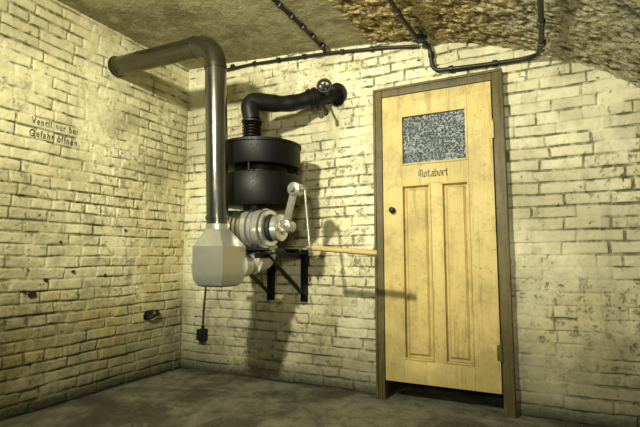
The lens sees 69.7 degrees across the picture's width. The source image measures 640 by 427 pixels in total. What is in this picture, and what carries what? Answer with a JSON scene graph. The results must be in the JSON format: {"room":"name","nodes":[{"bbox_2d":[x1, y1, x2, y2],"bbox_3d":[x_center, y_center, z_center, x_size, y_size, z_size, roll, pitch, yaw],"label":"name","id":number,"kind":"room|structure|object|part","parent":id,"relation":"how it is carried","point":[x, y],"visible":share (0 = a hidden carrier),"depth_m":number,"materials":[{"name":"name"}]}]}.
{"room":"air raid shelter","nodes":[
{"label":"air raid shelter","id":0,"kind":"room"},
{"bbox_2d":[0,0,188,421],"bbox_3d":[-1.964,-0.156,2.376,0.129,2.640,3.620,-3,-6,26],"label":"wall","id":1,"kind":"structure","parent":0,"point":[93,161],"depth_m":3.10,"materials":[{"name":"brick"}]},
{"bbox_2d":[108,36,253,287],"bbox_3d":[-0.991,-0.363,3.043,1.178,1.648,0.311,-3,-6,26],"label":"ventilation duct","id":2,"kind":"object","parent":1,"relation":"attached to","point":[220,259],"visible":1,"depth_m":2.79,"materials":[{"name":"metal"}]},
{"bbox_2d":[0,368,599,426],"bbox_3d":[-0.315,1.014,0.999,4.080,0.001,5.250,-3,-6,26],"label":"floor","id":3,"kind":"structure","parent":0,"point":[180,397],"depth_m":2.83,"materials":[{"name":"concrete"}]},
{"bbox_2d":[57,0,639,87],"bbox_3d":[-0.405,-0.295,0.932,4.094,2.592,4.820,-3,-6,26],"label":"ceiling","id":4,"kind":"structure","parent":0,"point":[603,35],"depth_m":2.89,"materials":[{"name":"concrete"}]},
{"bbox_2d":[272,0,325,52],"bbox_3d":[-0.419,-1.316,2.468,0.050,0.045,2.160,-3,-6,26],"label":"cable conduit","id":5,"kind":"object","parent":4,"relation":"attached to","point":[279,4],"visible":1,"depth_m":3.06,"materials":[{"name":"black metal"}]},
{"bbox_2d":[181,41,639,426],"bbox_3d":[0.747,-0.069,3.261,4.100,2.640,0.465,-3,-6,26],"label":"wall","id":6,"kind":"structure","parent":0,"point":[572,129],"depth_m":2.89,"materials":[{"name":"brick"}]},
{"bbox_2d":[196,287,207,342],"bbox_3d":[-0.905,0.687,3.732,0.189,0.719,0.080,-3,-6,26],"label":"power cord","id":7,"kind":"object","parent":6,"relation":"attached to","point":[202,333],"visible":0.71,"depth_m":3.72,"materials":[{"name":"black plastic"}]},
{"bbox_3d":[-0.888,0.625,3.741,0.160,0.594,0.022,-3,-6,26],"label":"cord","id":8,"kind":"part","parent":7,"relation":"part of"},
{"bbox_2d":[228,78,377,301],"bbox_3d":[-0.100,-0.191,3.079,1.150,1.608,0.726,-3,-6,26],"label":"ventilator","id":9,"kind":"object","parent":6,"relation":"attached to","point":[262,179],"visible":0.9,"depth_m":2.94,"materials":[{"name":"black metal"}]},
{"bbox_3d":[-0.411,0.243,3.107,0.420,0.040,0.416,-3,-6,26],"label":"support rail","id":10,"kind":"part","parent":9,"relation":"part of","materials":[{"name":"black metal"}]},
{"bbox_3d":[-0.251,0.091,2.940,0.076,0.172,0.172,-3,-6,26],"label":"gear casing","id":11,"kind":"part","parent":9,"relation":"part of","materials":[{"name":"metal"}]},
{"bbox_3d":[-0.182,-0.037,2.879,0.147,0.312,0.110,-3,-6,26],"label":"gear arm","id":12,"kind":"part","parent":9,"relation":"part of"},
{"bbox_3d":[0.029,-0.754,3.241,0.032,0.151,0.093,3,-6,-25],"label":"lever","id":13,"kind":"part","parent":9,"relation":"part of","materials":[{"name":"black metal"}]},
{"bbox_2d":[227,44,418,70],"bbox_3d":[-0.095,-1.186,3.522,1.724,0.191,0.038,-3,-6,26],"label":"cable conduit","id":14,"kind":"object","parent":6,"relation":"attached to","point":[371,48],"visible":0.88,"depth_m":3.45,"materials":[{"name":"black metal"}]},
{"bbox_2d":[373,68,516,418],"bbox_3d":[0.765,0.161,2.961,0.844,2.085,0.162,-3,-6,26],"label":"door","id":15,"kind":"structure","parent":6,"relation":"in","point":[438,314],"depth_m":2.92,"materials":[{"name":"brown wood"}]},
{"bbox_3d":[0.478,-0.024,3.055,0.040,0.040,0.040,-3,-6,26],"label":"knob","id":16,"kind":"part","parent":15,"relation":"part of","materials":[{"name":"black metal"}]},
{"bbox_3d":[0.634,0.370,2.976,0.215,1.150,0.040,-3,-6,26],"label":"panel","id":17,"kind":"part","parent":15,"relation":"part of","materials":[{"name":"yellow wood"}]},
{"bbox_3d":[0.744,-0.498,3.012,0.445,0.355,0.006,-3,-6,26],"label":"glass pane","id":18,"kind":"part","parent":15,"relation":"part of","materials":[{"name":"grey glass"}]},
{"bbox_3d":[0.858,0.359,2.864,0.195,1.150,0.040,-3,-6,26],"label":"panel","id":19,"kind":"part","parent":15,"relation":"part of","materials":[{"name":"yellow wood"}]},
{"bbox_2d":[387,0,545,71],"bbox_3d":[0.518,-1.134,1.996,0.810,0.281,2.191,-3,-6,26],"label":"cable conduit","id":20,"kind":"object","parent":6,"relation":"attached to","point":[420,38],"visible":1,"depth_m":2.85,"materials":[{"name":"black metal"}]}
]}

